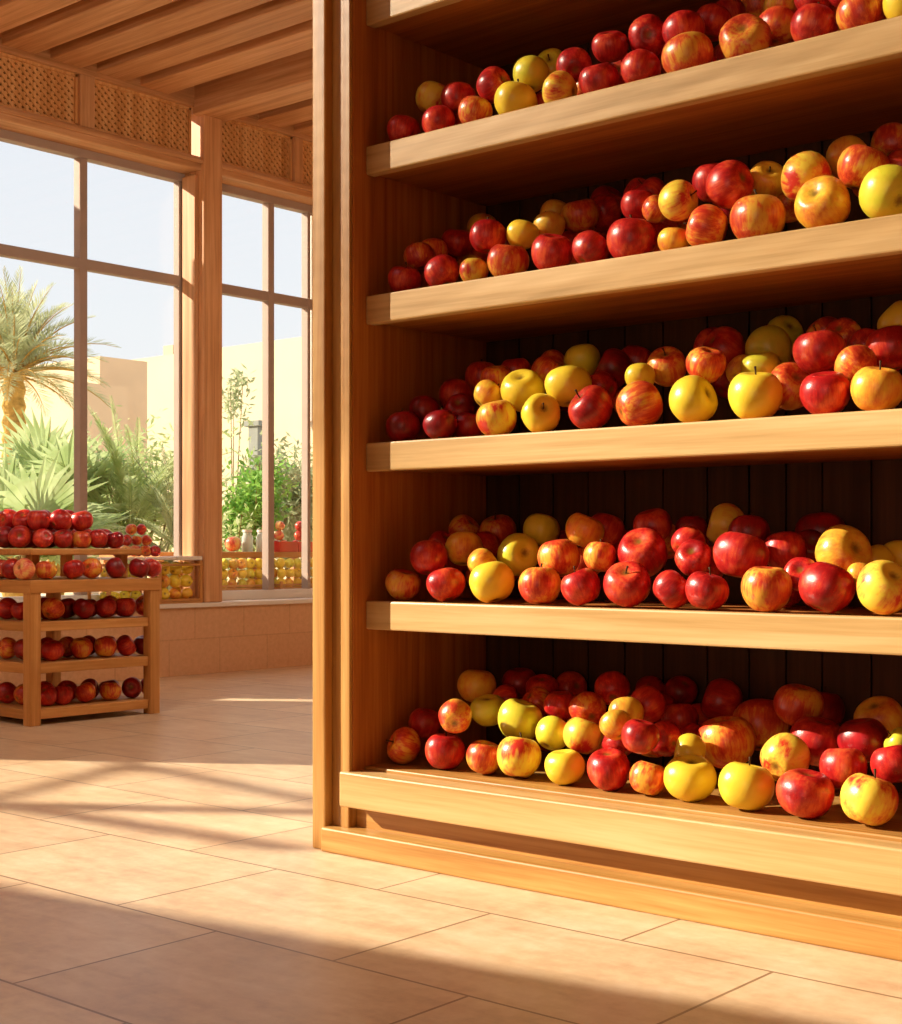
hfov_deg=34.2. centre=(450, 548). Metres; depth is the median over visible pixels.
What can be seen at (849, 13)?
apple
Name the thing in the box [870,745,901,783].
apple
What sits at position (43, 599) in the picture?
apple
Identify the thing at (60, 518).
apple
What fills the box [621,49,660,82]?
apple
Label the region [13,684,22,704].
apple
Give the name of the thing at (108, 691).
apple
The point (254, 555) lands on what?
market stall
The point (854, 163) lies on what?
apple
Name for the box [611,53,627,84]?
apple
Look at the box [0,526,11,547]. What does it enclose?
apple
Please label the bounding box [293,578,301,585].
quince
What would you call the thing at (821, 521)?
apple
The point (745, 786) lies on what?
apple
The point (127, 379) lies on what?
exterior wall
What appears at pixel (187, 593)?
quince
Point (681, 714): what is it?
apple
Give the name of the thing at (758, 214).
apple
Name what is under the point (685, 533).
apple
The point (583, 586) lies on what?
apple
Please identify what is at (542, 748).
apple
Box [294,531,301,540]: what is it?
apple
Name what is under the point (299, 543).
fruit punnet
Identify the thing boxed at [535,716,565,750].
apple
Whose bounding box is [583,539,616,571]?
apple
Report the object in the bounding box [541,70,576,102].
apple
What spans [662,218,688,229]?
apple
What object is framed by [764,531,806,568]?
apple
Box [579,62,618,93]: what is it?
apple
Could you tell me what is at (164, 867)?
floor
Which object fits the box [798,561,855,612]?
apple
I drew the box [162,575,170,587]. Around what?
quince
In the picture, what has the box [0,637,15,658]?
apple
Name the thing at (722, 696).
apple
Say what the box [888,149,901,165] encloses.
apple
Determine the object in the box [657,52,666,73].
apple
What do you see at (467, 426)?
apple
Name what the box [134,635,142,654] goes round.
apple
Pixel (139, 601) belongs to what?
apple
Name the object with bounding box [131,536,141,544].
apple
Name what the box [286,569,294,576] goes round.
quince
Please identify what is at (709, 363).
apple
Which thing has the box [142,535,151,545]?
apple
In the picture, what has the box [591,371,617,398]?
apple
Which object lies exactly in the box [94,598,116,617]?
apple
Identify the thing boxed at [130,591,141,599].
quince
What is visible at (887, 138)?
apple
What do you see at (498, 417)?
apple
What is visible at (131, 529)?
apple
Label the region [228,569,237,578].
quince
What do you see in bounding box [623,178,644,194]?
apple
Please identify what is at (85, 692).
apple
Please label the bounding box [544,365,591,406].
apple
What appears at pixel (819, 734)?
apple
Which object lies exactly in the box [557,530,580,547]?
apple
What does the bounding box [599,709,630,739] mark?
apple
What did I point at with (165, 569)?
quince
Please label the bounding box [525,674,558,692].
apple
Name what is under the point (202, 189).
pillar
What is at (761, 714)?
apple
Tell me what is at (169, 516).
feathery shrub
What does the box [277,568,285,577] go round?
quince
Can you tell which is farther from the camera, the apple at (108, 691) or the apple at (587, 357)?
the apple at (108, 691)
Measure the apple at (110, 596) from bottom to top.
0.090 m
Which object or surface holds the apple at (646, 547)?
on the display shelf
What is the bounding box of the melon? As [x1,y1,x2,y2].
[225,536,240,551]
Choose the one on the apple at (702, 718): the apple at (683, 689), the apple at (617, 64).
the apple at (683, 689)
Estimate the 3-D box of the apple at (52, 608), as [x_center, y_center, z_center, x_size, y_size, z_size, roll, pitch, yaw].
[-1.621,0.243,5.967,0.096,0.092,0.085,0,0,20]
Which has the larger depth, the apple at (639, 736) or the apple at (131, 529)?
the apple at (131, 529)
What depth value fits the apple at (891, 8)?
2.59 m
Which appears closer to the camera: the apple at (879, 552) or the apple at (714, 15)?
the apple at (879, 552)
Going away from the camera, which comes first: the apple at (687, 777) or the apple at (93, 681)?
the apple at (687, 777)
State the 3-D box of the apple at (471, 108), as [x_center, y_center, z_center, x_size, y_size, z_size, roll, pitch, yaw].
[0.053,-0.968,3.249,0.078,0.070,0.079,0,0,-21]
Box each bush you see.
[40,402,277,577]
[222,421,312,578]
[222,503,278,580]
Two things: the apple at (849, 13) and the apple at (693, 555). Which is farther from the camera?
the apple at (693, 555)
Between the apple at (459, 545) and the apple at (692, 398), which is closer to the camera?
the apple at (692, 398)
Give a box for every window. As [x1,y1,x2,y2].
[0,129,184,602]
[222,184,312,600]
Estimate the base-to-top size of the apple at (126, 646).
0.089 m
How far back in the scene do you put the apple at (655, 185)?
3.10 m
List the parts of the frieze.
panel, lattice panel, panel, lattice panel, rail, rail, panel, lattice panel, lattice panel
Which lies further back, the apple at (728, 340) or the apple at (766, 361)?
the apple at (728, 340)
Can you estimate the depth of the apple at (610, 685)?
3.27 m
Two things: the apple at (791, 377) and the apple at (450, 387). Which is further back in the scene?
the apple at (450, 387)
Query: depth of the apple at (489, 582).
3.20 m
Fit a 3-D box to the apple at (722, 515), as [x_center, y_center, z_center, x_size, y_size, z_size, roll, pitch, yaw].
[0.576,-0.051,3.076,0.081,0.090,0.096,0,0,10]
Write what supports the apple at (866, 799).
on the display shelf
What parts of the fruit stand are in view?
rail, rail, rail, rail, post, tray leg, post, tray leg, rail, rail, rail, rail, tray leg, post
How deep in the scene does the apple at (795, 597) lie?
2.95 m
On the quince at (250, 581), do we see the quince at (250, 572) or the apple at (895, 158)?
the quince at (250, 572)
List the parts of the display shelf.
stile panel, panel, rail, panel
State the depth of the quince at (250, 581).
8.95 m
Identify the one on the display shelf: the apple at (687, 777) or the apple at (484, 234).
the apple at (687, 777)
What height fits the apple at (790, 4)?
0.064 m
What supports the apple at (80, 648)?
on the fruit stand
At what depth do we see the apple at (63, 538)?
6.02 m
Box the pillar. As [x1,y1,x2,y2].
[182,115,221,602]
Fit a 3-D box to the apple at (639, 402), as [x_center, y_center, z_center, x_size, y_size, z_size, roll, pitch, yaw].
[0.383,-0.294,2.982,0.094,0.096,0.100,0,0,-22]
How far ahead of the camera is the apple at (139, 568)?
6.22 m
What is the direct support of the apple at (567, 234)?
on the display shelf
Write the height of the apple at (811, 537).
0.075 m
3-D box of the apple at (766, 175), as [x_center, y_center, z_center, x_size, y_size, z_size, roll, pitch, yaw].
[0.626,-0.730,2.901,0.079,0.076,0.075,0,0,-3]
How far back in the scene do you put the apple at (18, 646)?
5.95 m
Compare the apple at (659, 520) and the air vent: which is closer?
the apple at (659, 520)
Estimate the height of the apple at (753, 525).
0.079 m
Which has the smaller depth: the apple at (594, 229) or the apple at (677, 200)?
the apple at (677, 200)
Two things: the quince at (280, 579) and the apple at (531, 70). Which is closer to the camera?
the apple at (531, 70)
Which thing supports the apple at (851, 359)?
on the display shelf
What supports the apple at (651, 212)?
on the apple at (625, 236)
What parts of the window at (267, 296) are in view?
rail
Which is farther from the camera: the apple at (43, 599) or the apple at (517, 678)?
the apple at (43, 599)
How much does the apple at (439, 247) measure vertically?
0.068 m
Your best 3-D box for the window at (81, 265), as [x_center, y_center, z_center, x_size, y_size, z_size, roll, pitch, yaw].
[-1.969,-0.915,7.817,0.065,2.430,1.355,0,0,40]
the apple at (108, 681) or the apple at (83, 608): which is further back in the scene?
the apple at (108, 681)
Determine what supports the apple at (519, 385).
on the display shelf
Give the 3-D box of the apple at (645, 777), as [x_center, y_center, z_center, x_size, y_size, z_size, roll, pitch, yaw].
[0.401,0.466,2.979,0.077,0.071,0.080,0,0,-20]
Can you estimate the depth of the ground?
22.70 m
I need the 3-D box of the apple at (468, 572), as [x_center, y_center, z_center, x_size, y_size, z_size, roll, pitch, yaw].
[0.072,0.067,3.440,0.077,0.081,0.078,0,0,28]
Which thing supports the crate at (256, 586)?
on the market stall
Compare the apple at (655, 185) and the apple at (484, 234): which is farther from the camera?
the apple at (484, 234)
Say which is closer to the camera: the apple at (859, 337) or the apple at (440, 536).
the apple at (859, 337)
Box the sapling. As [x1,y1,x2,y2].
[222,363,256,497]
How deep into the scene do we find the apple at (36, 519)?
5.99 m
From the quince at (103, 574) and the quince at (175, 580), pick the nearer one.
the quince at (103, 574)
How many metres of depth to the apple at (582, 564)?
3.26 m
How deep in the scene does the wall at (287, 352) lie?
29.70 m
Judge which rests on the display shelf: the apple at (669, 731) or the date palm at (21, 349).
the apple at (669, 731)
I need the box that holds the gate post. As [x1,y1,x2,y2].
[244,420,261,558]
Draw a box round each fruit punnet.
[261,542,297,551]
[298,542,312,551]
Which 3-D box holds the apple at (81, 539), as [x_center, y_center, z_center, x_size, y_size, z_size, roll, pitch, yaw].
[-1.544,-0.038,6.117,0.084,0.071,0.081,0,0,-29]
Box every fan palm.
[0,406,145,594]
[0,442,138,596]
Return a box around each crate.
[87,561,153,600]
[140,560,202,603]
[222,584,262,590]
[274,581,312,588]
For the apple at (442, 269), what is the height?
0.078 m
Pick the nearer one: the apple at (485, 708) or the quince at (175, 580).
the apple at (485, 708)
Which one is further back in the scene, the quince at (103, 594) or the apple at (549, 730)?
the quince at (103, 594)
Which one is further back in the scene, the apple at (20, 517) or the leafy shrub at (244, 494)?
the leafy shrub at (244, 494)
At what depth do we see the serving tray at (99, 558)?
7.89 m
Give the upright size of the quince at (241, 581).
0.065 m
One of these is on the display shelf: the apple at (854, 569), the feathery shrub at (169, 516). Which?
the apple at (854, 569)
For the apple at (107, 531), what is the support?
on the fruit stand
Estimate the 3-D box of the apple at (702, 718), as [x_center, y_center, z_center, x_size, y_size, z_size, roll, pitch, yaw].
[0.549,0.390,3.273,0.086,0.090,0.091,0,0,-26]
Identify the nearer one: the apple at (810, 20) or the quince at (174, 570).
the apple at (810, 20)
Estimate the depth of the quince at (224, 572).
8.78 m
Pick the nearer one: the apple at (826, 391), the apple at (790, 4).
the apple at (826, 391)
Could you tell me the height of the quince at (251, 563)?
0.064 m
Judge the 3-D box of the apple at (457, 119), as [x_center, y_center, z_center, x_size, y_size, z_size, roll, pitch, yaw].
[0.017,-1.014,3.458,0.082,0.071,0.080,0,0,-26]
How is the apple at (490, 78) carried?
on the apple at (471, 108)
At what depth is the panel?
9.39 m
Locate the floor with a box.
[0,665,901,1023]
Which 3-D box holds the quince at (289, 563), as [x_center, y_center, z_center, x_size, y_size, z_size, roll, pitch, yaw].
[-1.018,0.089,9.216,0.063,0.061,0.066,0,0,22]
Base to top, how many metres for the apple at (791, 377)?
0.094 m
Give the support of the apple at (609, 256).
on the display shelf
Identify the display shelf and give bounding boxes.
[313,0,901,960]
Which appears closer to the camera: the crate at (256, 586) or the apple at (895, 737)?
the apple at (895, 737)
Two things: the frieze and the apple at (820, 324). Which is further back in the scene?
the frieze
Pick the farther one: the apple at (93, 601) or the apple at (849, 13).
the apple at (93, 601)
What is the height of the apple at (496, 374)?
0.062 m
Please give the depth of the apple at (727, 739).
3.01 m
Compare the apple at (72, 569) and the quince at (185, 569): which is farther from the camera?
the quince at (185, 569)
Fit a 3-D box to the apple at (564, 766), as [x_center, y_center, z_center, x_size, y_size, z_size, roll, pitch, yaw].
[0.241,0.465,3.119,0.086,0.073,0.090,0,0,-18]
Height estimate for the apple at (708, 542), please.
0.072 m
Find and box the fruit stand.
[0,549,159,726]
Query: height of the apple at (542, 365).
0.076 m
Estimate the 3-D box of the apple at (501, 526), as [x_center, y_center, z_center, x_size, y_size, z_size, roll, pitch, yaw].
[0.114,-0.042,3.550,0.090,0.091,0.095,0,0,-17]
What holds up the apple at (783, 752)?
on the display shelf
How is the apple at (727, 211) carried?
on the display shelf
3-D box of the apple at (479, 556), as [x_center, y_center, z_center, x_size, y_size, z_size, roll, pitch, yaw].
[0.073,0.035,3.315,0.071,0.073,0.072,0,0,-34]
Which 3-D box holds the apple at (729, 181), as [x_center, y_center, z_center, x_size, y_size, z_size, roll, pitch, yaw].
[0.545,-0.714,2.871,0.094,0.095,0.087,0,0,-42]
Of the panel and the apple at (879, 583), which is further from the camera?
the panel
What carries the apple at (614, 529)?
on the apple at (582, 564)
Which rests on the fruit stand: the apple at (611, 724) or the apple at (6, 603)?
the apple at (6, 603)
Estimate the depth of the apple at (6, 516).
6.12 m
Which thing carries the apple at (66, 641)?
on the fruit stand
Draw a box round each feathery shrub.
[25,395,238,591]
[89,444,301,589]
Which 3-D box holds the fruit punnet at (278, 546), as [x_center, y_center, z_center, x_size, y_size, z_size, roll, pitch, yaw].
[-1.096,-0.015,9.370,0.170,0.065,0.160,0,0,40]
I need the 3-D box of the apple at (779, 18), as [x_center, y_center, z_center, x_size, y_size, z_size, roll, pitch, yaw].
[0.640,-1.024,2.875,0.078,0.073,0.083,0,0,-26]
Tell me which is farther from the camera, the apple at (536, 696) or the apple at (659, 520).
the apple at (536, 696)
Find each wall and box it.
[0,356,146,593]
[0,603,312,686]
[133,337,312,581]
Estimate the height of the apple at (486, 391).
0.068 m
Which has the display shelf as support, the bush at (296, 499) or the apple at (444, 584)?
the apple at (444, 584)
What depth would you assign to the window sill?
8.41 m
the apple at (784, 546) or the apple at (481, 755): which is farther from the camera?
the apple at (481, 755)
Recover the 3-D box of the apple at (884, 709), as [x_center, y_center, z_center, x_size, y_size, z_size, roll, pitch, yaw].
[0.855,0.340,2.923,0.095,0.092,0.095,0,0,-26]
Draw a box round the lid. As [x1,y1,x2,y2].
[160,556,201,559]
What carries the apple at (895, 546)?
on the display shelf
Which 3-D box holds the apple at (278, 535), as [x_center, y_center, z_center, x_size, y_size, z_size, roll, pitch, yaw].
[-1.100,-0.087,9.369,0.063,0.065,0.067,0,0,24]
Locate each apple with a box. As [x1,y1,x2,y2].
[0,509,15,527]
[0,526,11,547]
[0,559,5,578]
[0,597,16,618]
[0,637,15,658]
[0,682,15,702]
[1,558,17,578]
[8,525,31,547]
[10,602,22,619]
[12,509,30,528]
[13,558,35,579]
[13,639,22,659]
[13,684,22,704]
[23,530,34,547]
[27,510,50,529]
[33,528,53,547]
[35,561,56,579]
[41,597,47,618]
[41,598,64,619]
[41,637,53,658]
[41,640,63,660]
[41,681,53,685]
[41,684,57,705]
[44,510,52,529]
[46,529,55,547]
[50,509,71,530]
[53,529,72,547]
[55,686,72,703]
[57,680,76,699]
[59,636,73,656]
[61,598,74,617]
[62,560,84,578]
[66,510,74,530]
[69,637,92,658]
[71,511,92,530]
[72,531,90,547]
[73,598,95,618]
[74,682,95,702]
[75,529,91,547]
[80,678,98,697]
[83,558,101,578]
[84,635,95,655]
[85,599,95,616]
[89,529,107,547]
[93,637,116,656]
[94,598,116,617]
[99,679,118,692]
[100,682,121,699]
[101,529,111,547]
[104,595,116,615]
[105,557,125,577]
[107,532,123,547]
[115,598,136,616]
[116,635,136,655]
[120,545,130,555]
[122,677,141,697]
[123,534,131,545]
[125,524,136,534]
[129,558,149,577]
[130,545,139,556]
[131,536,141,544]
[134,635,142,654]
[136,524,146,534]
[136,595,142,615]
[140,546,150,556]
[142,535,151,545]
[144,558,161,577]
[150,545,160,556]
[274,530,283,539]
[275,521,284,530]
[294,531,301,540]
[295,521,301,530]
[385,569,420,600]
[386,408,419,440]
[386,727,420,763]
[387,115,420,140]
[388,262,421,291]
[403,242,434,269]
[408,708,440,738]
[409,395,438,424]
[410,540,447,574]
[415,81,444,111]
[422,105,455,132]
[422,238,447,256]
[423,408,456,438]
[424,254,459,285]
[425,731,464,769]
[426,568,465,601]
[429,531,450,545]
[438,699,471,732]
[439,379,473,407]
[440,81,474,114]
[441,229,472,256]
[444,393,474,415]
[445,531,482,565]
[445,558,467,573]
[448,514,479,533]
[454,115,461,124]
[454,412,481,436]
[457,248,487,266]
[457,669,495,701]
[458,95,492,122]
[459,258,488,280]
[465,359,494,390]
[465,568,470,585]
[466,740,498,774]
[467,213,495,231]
[467,548,496,571]
[469,217,506,253]
[469,561,514,602]
[470,694,503,725]
[474,379,502,405]
[475,531,499,556]
[476,66,510,103]
[476,400,516,434]
[479,513,516,543]
[480,365,510,387]
[487,244,528,275]
[493,684,522,701]
[494,79,537,113]
[497,533,538,575]
[497,732,541,777]
[498,698,542,738]
[500,369,544,411]
[502,358,530,371]
[502,668,535,698]
[506,219,538,248]
[513,55,548,91]
[518,563,560,603]
[521,393,559,431]
[522,687,548,714]
[523,511,559,546]
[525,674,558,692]
[531,233,572,269]
[531,356,560,386]
[532,716,551,750]
[533,211,564,234]
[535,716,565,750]
[536,91,544,104]
[537,539,579,576]
[538,48,561,74]
[540,198,565,213]
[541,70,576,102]
[541,349,564,365]
[543,691,574,719]
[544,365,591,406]
[545,749,584,784]
[556,47,591,82]
[556,671,586,695]
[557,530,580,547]
[560,194,599,232]
[560,406,567,411]
[561,566,600,605]
[562,230,580,241]
[563,717,602,753]
[564,344,600,374]
[565,513,603,547]
[568,385,612,428]
[569,691,605,723]
[570,241,577,264]
[572,230,608,262]
[573,547,599,573]
[576,83,582,94]
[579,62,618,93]
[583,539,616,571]
[587,748,629,790]
[590,185,622,205]
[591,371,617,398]
[592,31,628,62]
[592,194,621,230]
[592,227,607,235]
[592,513,624,544]
[594,671,629,704]
[595,348,631,386]
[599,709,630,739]
[602,235,611,258]
[602,735,630,755]
[603,561,650,606]
[607,214,656,257]
[608,697,643,719]
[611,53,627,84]
[612,387,623,411]
[613,530,629,554]
[616,380,662,425]
[617,528,667,576]
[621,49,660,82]
[621,190,652,219]
[621,719,659,753]
[622,345,650,363]
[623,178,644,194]
[625,363,655,384]
[628,14,665,55]
[629,760,664,795]
[631,685,665,722]
[633,177,664,194]
[633,508,671,538]
[635,676,664,691]
[641,722,660,756]
[642,195,665,222]
[647,346,685,386]
[650,222,668,251]
[652,721,681,756]
[653,570,687,607]
[656,691,674,722]
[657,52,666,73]
[657,227,688,250]
[658,179,697,220]
[661,31,713,72]
[661,703,698,728]
[662,10,704,42]
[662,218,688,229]
[663,754,716,801]
[664,524,675,558]
[664,676,697,703]
[669,375,717,422]
[671,525,705,552]
[674,733,705,757]
[675,512,706,535]
[675,539,711,575]
[680,723,699,734]
[684,204,727,245]
[685,567,728,609]
[686,346,725,382]
[692,163,718,201]
[692,703,707,725]
[693,327,717,348]
[696,3,731,41]
[697,716,755,768]
[700,678,742,718]
[702,326,745,371]
[705,535,713,546]
[706,160,753,208]
[706,503,743,543]
[707,546,723,576]
[711,371,729,398]
[713,531,769,577]
[714,43,725,59]
[716,0,746,17]
[718,757,774,810]
[719,13,771,57]
[720,194,751,223]
[726,355,746,382]
[728,366,782,418]
[728,512,769,540]
[730,189,785,238]
[733,696,789,750]
[740,352,779,372]
[741,0,763,16]
[741,566,792,611]
[745,325,791,363]
[750,161,782,196]
[759,5,794,46]
[760,733,810,780]
[763,0,795,11]
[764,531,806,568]
[768,315,803,351]
[771,362,809,409]
[773,684,823,725]
[776,768,834,818]
[777,193,797,222]
[781,151,832,202]
[783,589,801,607]
[784,557,813,590]
[790,2,837,41]
[790,716,839,766]
[793,324,845,373]
[794,0,832,8]
[794,175,850,227]
[795,512,844,533]
[798,529,821,561]
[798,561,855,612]
[800,371,850,413]
[806,316,835,332]
[815,524,871,569]
[819,686,844,724]
[819,748,867,788]
[825,318,860,343]
[826,135,866,177]
[829,0,841,7]
[834,345,877,384]
[836,0,884,29]
[837,144,889,190]
[837,718,887,762]
[840,769,898,825]
[846,328,874,346]
[847,562,866,583]
[850,361,901,410]
[853,696,901,734]
[856,560,901,614]
[859,164,901,217]
[865,325,901,369]
[870,122,901,156]
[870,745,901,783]
[871,544,892,561]
[877,300,901,328]
[882,0,901,18]
[884,540,901,566]
[884,727,901,746]
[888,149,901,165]
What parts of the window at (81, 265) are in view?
rail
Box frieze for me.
[0,33,312,205]
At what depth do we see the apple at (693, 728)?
3.11 m
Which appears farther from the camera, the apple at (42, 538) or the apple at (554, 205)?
the apple at (42, 538)
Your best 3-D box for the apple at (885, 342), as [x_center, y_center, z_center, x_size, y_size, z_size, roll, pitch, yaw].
[0.833,-0.380,2.775,0.099,0.086,0.096,0,0,-22]
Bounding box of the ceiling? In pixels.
[0,0,312,136]
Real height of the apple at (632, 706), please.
0.068 m
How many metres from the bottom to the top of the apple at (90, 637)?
0.088 m
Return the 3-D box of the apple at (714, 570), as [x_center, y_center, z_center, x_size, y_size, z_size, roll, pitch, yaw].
[0.537,0.033,3.067,0.081,0.080,0.082,0,0,-24]
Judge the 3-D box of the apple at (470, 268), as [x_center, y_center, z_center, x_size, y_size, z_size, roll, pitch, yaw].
[0.050,-0.614,3.243,0.067,0.055,0.065,0,0,-31]
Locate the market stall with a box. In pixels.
[99,552,312,593]
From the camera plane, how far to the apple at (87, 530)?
6.23 m
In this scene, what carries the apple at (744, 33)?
on the display shelf
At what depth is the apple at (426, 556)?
3.34 m
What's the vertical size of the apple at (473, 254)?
0.082 m
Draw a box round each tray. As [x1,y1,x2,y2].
[0,549,140,554]
[97,557,175,559]
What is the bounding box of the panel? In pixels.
[310,216,312,430]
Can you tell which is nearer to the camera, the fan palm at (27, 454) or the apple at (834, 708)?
the apple at (834, 708)
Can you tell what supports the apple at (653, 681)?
on the apple
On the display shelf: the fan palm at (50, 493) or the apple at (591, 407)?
the apple at (591, 407)
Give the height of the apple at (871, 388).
0.093 m
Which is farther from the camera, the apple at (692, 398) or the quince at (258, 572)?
the quince at (258, 572)
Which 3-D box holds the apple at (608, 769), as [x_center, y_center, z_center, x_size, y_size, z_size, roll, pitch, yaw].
[0.328,0.459,3.048,0.091,0.085,0.094,0,0,-24]
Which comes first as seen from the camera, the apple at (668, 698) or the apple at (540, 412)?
the apple at (540, 412)
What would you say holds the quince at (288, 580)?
in the crate at (280, 584)
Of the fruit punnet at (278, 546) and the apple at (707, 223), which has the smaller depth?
the apple at (707, 223)
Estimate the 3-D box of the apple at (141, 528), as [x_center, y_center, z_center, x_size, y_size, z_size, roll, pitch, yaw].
[-1.689,-0.106,7.985,0.061,0.062,0.064,0,0,-23]
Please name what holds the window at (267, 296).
in the wall at (198, 640)
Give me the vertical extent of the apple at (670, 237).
0.054 m
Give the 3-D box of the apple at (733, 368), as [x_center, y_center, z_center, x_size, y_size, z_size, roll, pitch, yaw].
[0.598,-0.365,3.007,0.066,0.068,0.069,0,0,-44]
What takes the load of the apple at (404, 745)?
on the display shelf
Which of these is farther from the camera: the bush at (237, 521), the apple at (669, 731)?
the bush at (237, 521)
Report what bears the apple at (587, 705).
on the apple
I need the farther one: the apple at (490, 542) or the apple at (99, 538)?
the apple at (99, 538)
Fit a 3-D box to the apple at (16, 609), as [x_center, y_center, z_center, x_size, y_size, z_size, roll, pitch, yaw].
[-1.750,0.251,5.980,0.092,0.076,0.088,0,0,-27]
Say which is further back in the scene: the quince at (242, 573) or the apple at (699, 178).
the quince at (242, 573)
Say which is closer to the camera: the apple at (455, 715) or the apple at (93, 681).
the apple at (455, 715)
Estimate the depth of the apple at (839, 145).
2.80 m
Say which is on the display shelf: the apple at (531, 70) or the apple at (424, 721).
the apple at (424, 721)
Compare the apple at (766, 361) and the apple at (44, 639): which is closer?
the apple at (766, 361)
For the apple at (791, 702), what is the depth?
2.97 m
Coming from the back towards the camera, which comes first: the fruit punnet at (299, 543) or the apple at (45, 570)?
the fruit punnet at (299, 543)
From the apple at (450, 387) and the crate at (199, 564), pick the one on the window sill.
the crate at (199, 564)
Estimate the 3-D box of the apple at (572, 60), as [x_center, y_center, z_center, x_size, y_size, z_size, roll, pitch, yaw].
[0.264,-1.037,3.140,0.077,0.074,0.075,0,0,25]
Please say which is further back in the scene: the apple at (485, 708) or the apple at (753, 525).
the apple at (485, 708)
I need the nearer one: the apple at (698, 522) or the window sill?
the apple at (698, 522)
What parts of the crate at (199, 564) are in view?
post, post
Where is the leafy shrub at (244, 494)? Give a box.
[222,444,299,580]
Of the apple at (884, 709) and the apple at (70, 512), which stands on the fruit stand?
the apple at (70, 512)
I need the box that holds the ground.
[0,592,98,596]
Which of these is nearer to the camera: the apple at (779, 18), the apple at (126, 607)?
the apple at (779, 18)
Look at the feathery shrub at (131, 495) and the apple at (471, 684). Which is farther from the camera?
the feathery shrub at (131, 495)
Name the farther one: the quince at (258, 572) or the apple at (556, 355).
the quince at (258, 572)
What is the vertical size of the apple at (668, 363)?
0.086 m
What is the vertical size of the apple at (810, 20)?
0.086 m
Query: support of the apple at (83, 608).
on the fruit stand
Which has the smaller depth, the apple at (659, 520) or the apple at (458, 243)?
the apple at (659, 520)
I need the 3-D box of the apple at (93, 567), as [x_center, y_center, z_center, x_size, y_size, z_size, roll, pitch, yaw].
[-1.488,0.080,6.071,0.090,0.086,0.076,0,0,24]
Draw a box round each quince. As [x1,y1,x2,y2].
[99,591,105,598]
[100,567,105,576]
[111,591,120,598]
[119,591,129,597]
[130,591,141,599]
[162,562,169,574]
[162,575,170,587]
[162,588,169,598]
[169,575,180,587]
[169,588,181,598]
[170,561,181,574]
[180,574,192,586]
[181,562,192,573]
[181,587,192,598]
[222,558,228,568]
[222,569,227,579]
[222,579,227,587]
[227,579,236,587]
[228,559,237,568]
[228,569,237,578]
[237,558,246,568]
[237,579,246,587]
[238,569,246,578]
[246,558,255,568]
[246,569,254,578]
[246,579,254,587]
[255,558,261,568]
[255,569,261,578]
[255,579,261,586]
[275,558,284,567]
[276,578,285,586]
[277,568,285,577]
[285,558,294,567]
[285,578,293,586]
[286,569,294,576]
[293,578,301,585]
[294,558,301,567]
[294,568,301,577]
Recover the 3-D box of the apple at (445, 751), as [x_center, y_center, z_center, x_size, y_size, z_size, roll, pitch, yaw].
[-0.014,0.457,3.339,0.092,0.089,0.089,0,0,-28]
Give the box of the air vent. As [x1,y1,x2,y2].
[163,345,173,354]
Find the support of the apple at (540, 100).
on the display shelf
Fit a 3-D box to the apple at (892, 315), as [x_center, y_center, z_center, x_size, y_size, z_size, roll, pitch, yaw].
[0.877,-0.443,2.866,0.087,0.085,0.089,0,0,-28]
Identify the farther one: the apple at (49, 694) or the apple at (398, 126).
the apple at (49, 694)
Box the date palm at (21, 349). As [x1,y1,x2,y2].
[0,265,121,596]
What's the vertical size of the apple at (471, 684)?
0.076 m
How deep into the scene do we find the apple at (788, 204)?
2.92 m
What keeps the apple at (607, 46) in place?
on the apple at (602, 75)
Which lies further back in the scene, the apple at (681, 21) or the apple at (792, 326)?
the apple at (792, 326)
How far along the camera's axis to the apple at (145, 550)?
7.95 m
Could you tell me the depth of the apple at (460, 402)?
3.40 m
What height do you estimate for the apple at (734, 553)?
0.094 m
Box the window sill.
[160,597,312,608]
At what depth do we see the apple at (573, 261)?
3.27 m
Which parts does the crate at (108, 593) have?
post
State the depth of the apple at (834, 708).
3.04 m
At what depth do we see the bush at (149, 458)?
11.91 m
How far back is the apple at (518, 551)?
3.31 m
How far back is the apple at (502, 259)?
3.16 m
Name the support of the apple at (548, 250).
on the display shelf
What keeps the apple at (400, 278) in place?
on the display shelf
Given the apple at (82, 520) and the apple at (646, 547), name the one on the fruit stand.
the apple at (82, 520)
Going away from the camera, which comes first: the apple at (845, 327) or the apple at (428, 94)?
the apple at (845, 327)
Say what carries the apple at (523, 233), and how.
on the apple at (502, 259)
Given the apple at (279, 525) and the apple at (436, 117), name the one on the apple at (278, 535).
the apple at (279, 525)
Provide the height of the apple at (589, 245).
0.076 m
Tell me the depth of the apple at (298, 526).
9.47 m
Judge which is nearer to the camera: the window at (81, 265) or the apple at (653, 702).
the apple at (653, 702)
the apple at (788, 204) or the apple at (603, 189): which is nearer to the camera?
the apple at (788, 204)
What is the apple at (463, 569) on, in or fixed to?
on the display shelf
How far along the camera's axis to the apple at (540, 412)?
3.11 m
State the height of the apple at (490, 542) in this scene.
0.075 m
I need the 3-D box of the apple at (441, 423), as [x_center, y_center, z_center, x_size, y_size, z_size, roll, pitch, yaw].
[-0.026,-0.284,3.318,0.077,0.075,0.080,0,0,-19]
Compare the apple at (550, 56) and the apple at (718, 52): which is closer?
the apple at (718, 52)
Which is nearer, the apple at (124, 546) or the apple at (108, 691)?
the apple at (108, 691)
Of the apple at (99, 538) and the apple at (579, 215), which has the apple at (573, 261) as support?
the apple at (579, 215)
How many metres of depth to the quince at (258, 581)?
9.00 m
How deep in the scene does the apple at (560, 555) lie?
3.17 m
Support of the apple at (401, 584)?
on the display shelf
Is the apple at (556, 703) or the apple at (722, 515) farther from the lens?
the apple at (556, 703)

